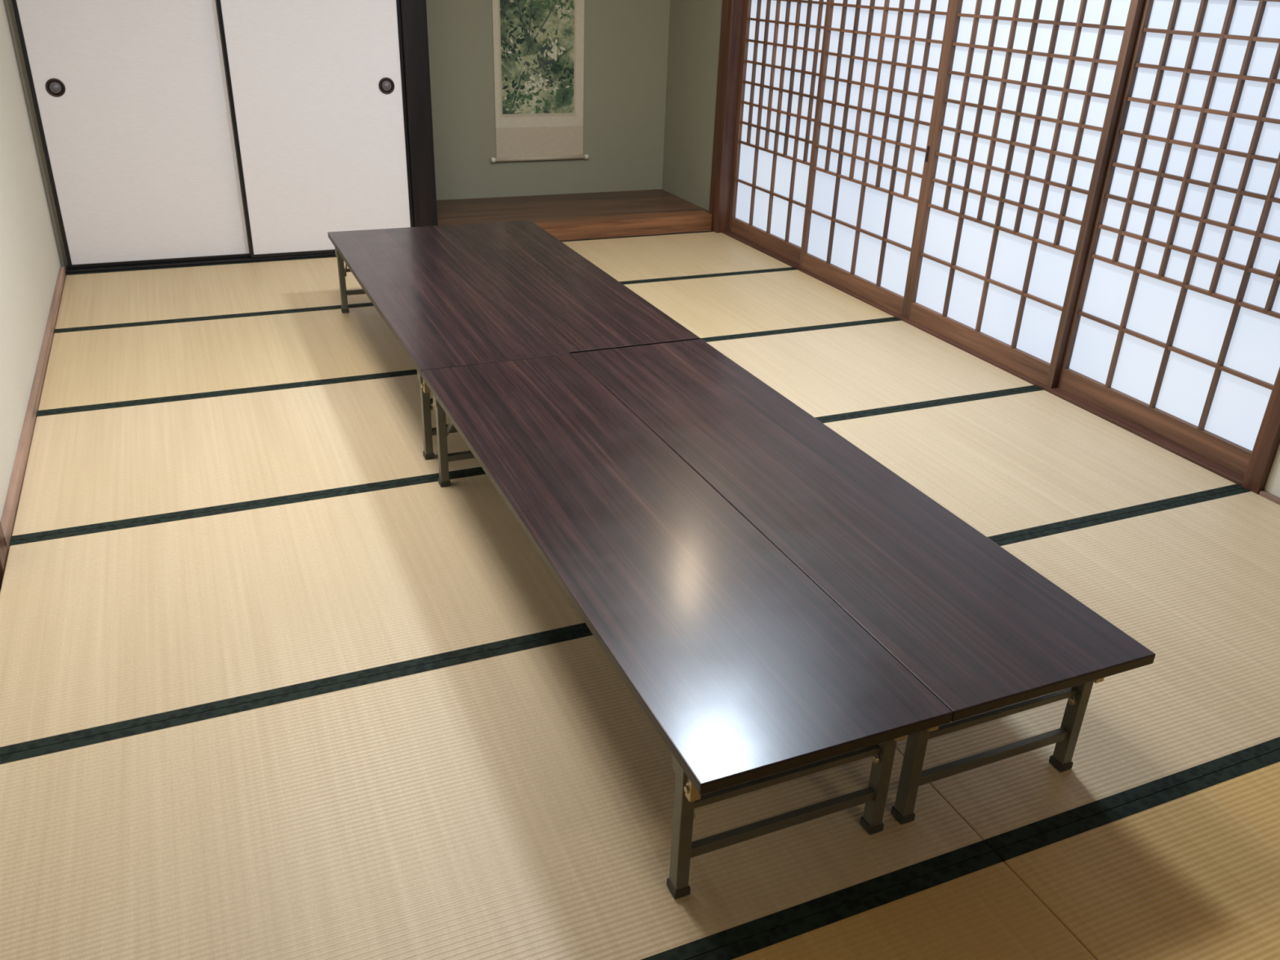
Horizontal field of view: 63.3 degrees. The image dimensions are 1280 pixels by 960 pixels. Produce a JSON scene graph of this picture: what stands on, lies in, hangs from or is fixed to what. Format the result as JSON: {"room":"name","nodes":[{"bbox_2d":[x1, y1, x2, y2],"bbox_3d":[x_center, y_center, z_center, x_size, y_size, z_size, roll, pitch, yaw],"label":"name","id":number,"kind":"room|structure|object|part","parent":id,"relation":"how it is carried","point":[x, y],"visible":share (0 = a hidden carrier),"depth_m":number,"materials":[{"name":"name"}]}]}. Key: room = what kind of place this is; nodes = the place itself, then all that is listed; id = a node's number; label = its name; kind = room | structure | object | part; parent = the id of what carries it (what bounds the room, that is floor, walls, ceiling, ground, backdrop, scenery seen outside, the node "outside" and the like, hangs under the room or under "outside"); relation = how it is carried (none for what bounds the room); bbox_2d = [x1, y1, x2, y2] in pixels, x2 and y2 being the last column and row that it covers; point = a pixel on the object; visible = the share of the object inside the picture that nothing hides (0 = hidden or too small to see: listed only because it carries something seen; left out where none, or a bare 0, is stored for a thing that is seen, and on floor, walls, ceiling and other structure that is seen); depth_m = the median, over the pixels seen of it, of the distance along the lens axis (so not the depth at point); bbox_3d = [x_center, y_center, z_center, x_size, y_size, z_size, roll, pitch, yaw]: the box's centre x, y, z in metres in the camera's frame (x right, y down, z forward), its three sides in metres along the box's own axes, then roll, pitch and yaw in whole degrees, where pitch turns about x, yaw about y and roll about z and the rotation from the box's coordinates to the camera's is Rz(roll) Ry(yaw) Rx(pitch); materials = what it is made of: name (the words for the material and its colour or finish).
{"room":"japanese tatami room","nodes":[
{"label":"japanese tatami room","id":0,"kind":"room"},
{"bbox_2d":[0,0,62,521],"bbox_3d":[-1.343,-0.537,1.456,0.120,2.500,7.424,-9,29,-22],"label":"wall","id":1,"kind":"structure","parent":0,"point":[30,260],"depth_m":3.88,"materials":[{"name":"beige paint"}]},
{"bbox_2d":[0,521,8,588],"bbox_3d":[-1.583,-0.869,2.106,0.020,2.500,0.115,-9,29,-22],"label":"trim","id":2,"kind":"structure","parent":1,"relation":"attached to","point":[4,552],"depth_m":2.62,"materials":[{"name":"brown wood"}]},
{"bbox_2d":[0,266,66,551],"bbox_3d":[-2.198,-0.394,3.820,0.019,0.085,2.762,-9,29,-22],"label":"baseboard","id":3,"kind":"structure","parent":1,"relation":"attached to","point":[11,507],"depth_m":3.35,"materials":[{"name":"brown wood"}]},
{"bbox_2d":[4,0,67,274],"bbox_3d":[-1.974,-2.221,4.801,1.700,2.500,0.170,-9,29,-22],"label":"wall","id":4,"kind":"structure","parent":0,"point":[8,2],"depth_m":4.76,"materials":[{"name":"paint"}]},
{"bbox_2d":[11,0,250,268],"bbox_3d":[-2.331,-1.871,4.753,0.841,1.766,0.025,-9,29,-22],"label":"door","id":5,"kind":"structure","parent":4,"relation":"in","point":[139,145],"depth_m":4.85,"materials":[{"name":"paper"}]},
{"bbox_3d":[-2.624,-1.762,4.658,0.079,0.079,0.010,-9,29,-22],"label":"round finger pull","id":6,"kind":"part","parent":5,"relation":"part of","materials":[{"name":"grey metal"}]},
{"bbox_2d":[65,253,335,273],"bbox_3d":[-1.995,-1.115,5.316,1.674,0.062,0.118,-9,29,-22],"label":"trim","id":7,"kind":"structure","parent":4,"relation":"attached to","point":[241,259],"depth_m":5.15,"materials":[{"name":"black paint"}]},
{"bbox_2d":[216,0,413,257],"bbox_3d":[-1.564,-1.981,5.034,0.836,1.766,0.025,-9,29,-22],"label":"door","id":8,"kind":"structure","parent":4,"relation":"in","point":[321,149],"depth_m":5.12,"materials":[{"name":"paper"}]},
{"bbox_3d":[-1.265,-1.967,5.178,0.079,0.079,0.010,-9,29,-22],"label":"round finger pull","id":9,"kind":"part","parent":8,"relation":"part of","materials":[{"name":"grey metal"}]},
{"bbox_2d":[400,0,437,226],"bbox_3d":[-1.127,-2.341,5.109,0.124,2.500,0.130,-9,29,-22],"label":"pillar","id":10,"kind":"structure","parent":4,"relation":"attached to","point":[413,12],"depth_m":5.27,"materials":[{"name":"black wood"}]},
{"bbox_2d":[426,0,670,199],"bbox_3d":[-0.614,-2.830,6.077,1.920,2.450,0.100,-9,29,-22],"label":"wall","id":11,"kind":"structure","parent":0,"point":[626,42],"depth_m":6.35,"materials":[{"name":"green paint"}]},
{"bbox_2d":[490,0,588,162],"bbox_3d":[-0.587,-2.761,6.046,0.629,1.746,0.030,-9,29,-22],"label":"scroll","id":12,"kind":"object","parent":11,"relation":"attached to","point":[538,45],"visible":1,"depth_m":6.23,"materials":[{"name":"green paper"}]},
{"bbox_2d":[436,189,712,240],"bbox_3d":[-0.472,-1.566,6.244,1.686,0.148,0.800,-9,29,-22],"label":"platform","id":13,"kind":"object","parent":11,"relation":"attached to","point":[584,215],"depth_m":6.13,"materials":[{"name":"brown wood"}]},
{"bbox_2d":[662,0,722,213],"bbox_3d":[0.383,-2.787,6.067,0.112,2.450,0.745,-9,29,-22],"label":"wall","id":14,"kind":"structure","parent":0,"point":[695,25],"depth_m":6.29,"materials":[{"name":"green paint"}]},
{"bbox_2d":[709,0,745,232],"bbox_3d":[0.540,-2.580,5.719,0.144,2.500,0.118,-9,29,-22],"label":"pillar","id":15,"kind":"structure","parent":14,"relation":"attached to","point":[732,11],"depth_m":5.90,"materials":[{"name":"brown wood"}]},
{"bbox_2d":[1263,444,1279,497],"bbox_3d":[2.748,-0.279,1.251,0.085,2.500,3.621,-9,29,-22],"label":"wall","id":16,"kind":"structure","parent":0,"point":[1273,484],"depth_m":3.20,"materials":[{"name":"beige paint"}]},
{"bbox_2d":[728,0,826,263],"bbox_3d":[0.747,-2.112,5.455,0.028,1.786,0.870,-9,29,-22],"label":"window","id":17,"kind":"structure","parent":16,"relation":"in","point":[782,42],"depth_m":5.58,"materials":[{"name":"white paper"}]},
{"bbox_2d":[799,0,953,317],"bbox_3d":[1.069,-1.737,4.723,0.029,1.786,0.924,-9,29,-22],"label":"shoji screen","id":18,"kind":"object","parent":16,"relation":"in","point":[882,66],"depth_m":4.80,"materials":[{"name":"white paper"}]},
{"bbox_2d":[722,230,1244,485],"bbox_3d":[1.247,-0.719,4.767,0.104,0.062,3.559,-9,29,-22],"label":"trim","id":19,"kind":"structure","parent":16,"relation":"attached to","point":[1208,464],"depth_m":3.90,"materials":[{"name":"brown wood"}]},
{"bbox_2d":[905,0,1144,388],"bbox_3d":[1.438,-1.348,3.968,0.028,1.786,0.924,-9,29,-22],"label":"shoji screen","id":20,"kind":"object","parent":16,"relation":"in","point":[1031,91],"depth_m":4.00,"materials":[{"name":"white paper"}]},
{"bbox_2d":[1057,0,1279,476],"bbox_3d":[1.816,-0.983,3.260,0.028,1.786,0.869,-9,29,-22],"label":"shoji screen","id":21,"kind":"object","parent":16,"relation":"in","point":[1174,334],"depth_m":3.38,"materials":[{"name":"white paper"}]},
{"bbox_2d":[1241,370,1279,494],"bbox_3d":[2.006,-1.050,2.749,0.109,2.500,0.058,-9,29,-22],"label":"trim","id":22,"kind":"structure","parent":16,"relation":"attached to","point":[1268,442],"depth_m":3.19,"materials":[{"name":"brown wood"}]},
{"bbox_2d":[1258,490,1279,505],"bbox_3d":[2.659,0.820,1.773,0.018,0.062,3.621,-9,29,-22],"label":"baseboard","id":23,"kind":"structure","parent":16,"relation":"attached to","point":[1264,494],"depth_m":3.21,"materials":[{"name":"brown wood"}]},
{"bbox_3d":[0.332,0.340,2.711,3.820,0.068,7.604,-9,29,-22],"label":"floor","id":24,"kind":"structure","parent":0,"visible":0},
{"bbox_2d":[53,255,373,331],"bbox_3d":[-1.773,-0.899,4.909,1.713,0.051,0.902,-9,29,-22],"label":"mat","id":25,"kind":"object","parent":24,"relation":"on","point":[91,300],"visible":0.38,"depth_m":4.76,"materials":[{"name":"wicker"}]},
{"bbox_2d":[36,304,417,413],"bbox_3d":[-1.413,-0.518,4.169,1.713,0.051,0.908,-9,29,-22],"label":"mat","id":26,"kind":"object","parent":24,"relation":"on","point":[125,364],"visible":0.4,"depth_m":4.02,"materials":[{"name":"fabric"}]},
{"bbox_2d":[10,371,483,541],"bbox_3d":[-1.051,-0.136,3.426,1.713,0.051,0.908,-9,29,-22],"label":"mat","id":27,"kind":"object","parent":24,"relation":"on","point":[91,468],"visible":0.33,"depth_m":3.25,"materials":[{"name":"fabric"}]},
{"bbox_2d":[327,226,570,459],"bbox_3d":[-0.789,-0.585,3.922,0.465,0.330,1.792,-9,29,-22],"label":"folding table","id":28,"kind":"object","parent":27,"relation":"on","point":[442,310],"visible":0.82,"depth_m":3.63,"materials":[{"name":"laminate"}]},
{"bbox_2d":[434,220,700,353],"bbox_3d":[-0.371,-0.656,4.098,0.454,0.330,1.778,-9,29,-22],"label":"folding table","id":29,"kind":"object","parent":27,"relation":"on","point":[584,308],"visible":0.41,"depth_m":3.82,"materials":[{"name":"laminate"}]},
{"bbox_2d":[0,470,588,755],"bbox_3d":[-0.689,0.246,2.684,1.713,0.051,0.908,-9,29,-22],"label":"mat","id":30,"kind":"object","parent":24,"relation":"on","point":[105,629],"visible":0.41,"depth_m":2.51,"materials":[{"name":"fabric"}]},
{"bbox_2d":[0,628,993,959],"bbox_3d":[-0.328,0.628,1.942,1.713,0.051,0.908,-9,29,-22],"label":"mat","id":31,"kind":"object","parent":24,"relation":"on","point":[514,802],"visible":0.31,"depth_m":1.86,"materials":[{"name":"wicker"}]},
{"bbox_2d":[421,354,952,899],"bbox_3d":[-0.068,0.178,2.441,0.464,0.330,1.836,-9,29,-22],"label":"folding table","id":32,"kind":"object","parent":31,"relation":"on","point":[744,668],"visible":1,"depth_m":1.96,"materials":[{"name":"laminate"}]},
{"bbox_2d":[570,338,1155,824],"bbox_3d":[0.352,0.109,2.613,0.454,0.330,1.842,-9,29,-22],"label":"folding table","id":33,"kind":"object","parent":31,"relation":"on","point":[976,625],"visible":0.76,"depth_m":2.15,"materials":[{"name":"laminate"}]},
{"bbox_2d":[560,231,795,283],"bbox_3d":[-0.171,-1.158,5.556,1.778,0.051,0.902,-9,29,-22],"label":"mat","id":34,"kind":"object","parent":24,"relation":"on","point":[641,258],"visible":0.31,"depth_m":5.65,"materials":[{"name":"wicker"}]},
{"bbox_2d":[622,268,897,340],"bbox_3d":[0.190,-0.777,4.816,1.778,0.051,0.908,-9,29,-22],"label":"mat","id":35,"kind":"object","parent":24,"relation":"on","point":[711,307],"visible":0.4,"depth_m":4.90,"materials":[{"name":"wicker"}]},
{"bbox_2d":[703,318,1039,420],"bbox_3d":[0.551,-0.395,4.073,1.778,0.051,0.908,-9,29,-22],"label":"mat","id":36,"kind":"object","parent":24,"relation":"on","point":[840,371],"visible":0.41,"depth_m":4.15,"materials":[{"name":"fabric"}]},
{"bbox_2d":[687,850,1096,959],"bbox_3d":[0.034,1.011,1.199,1.713,0.051,0.908,-9,29,-22],"label":"mat","id":37,"kind":"object","parent":24,"relation":"on","point":[977,908],"visible":1,"depth_m":1.72,"materials":[{"name":"fabric"}]},
{"bbox_2d":[819,387,1243,541],"bbox_3d":[0.913,-0.013,3.331,1.778,0.051,0.908,-9,29,-22],"label":"mat","id":38,"kind":"object","parent":24,"relation":"on","point":[1009,464],"visible":0.42,"depth_m":3.40,"materials":[{"name":"wicker"}]},
{"bbox_2d":[895,487,1279,850],"bbox_3d":[1.275,0.369,2.588,1.778,0.051,0.908,-9,29,-22],"label":"mat","id":39,"kind":"object","parent":24,"relation":"on","point":[1195,582],"visible":0.5,"depth_m":2.37,"materials":[{"name":"wicker"}]},
{"bbox_2d":[994,749,1279,959],"bbox_3d":[1.637,0.751,1.846,1.778,0.051,0.908,-9,29,-22],"label":"mat","id":40,"kind":"object","parent":24,"relation":"on","point":[1190,870],"visible":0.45,"depth_m":1.85,"materials":[{"name":"wicker"}]}
]}

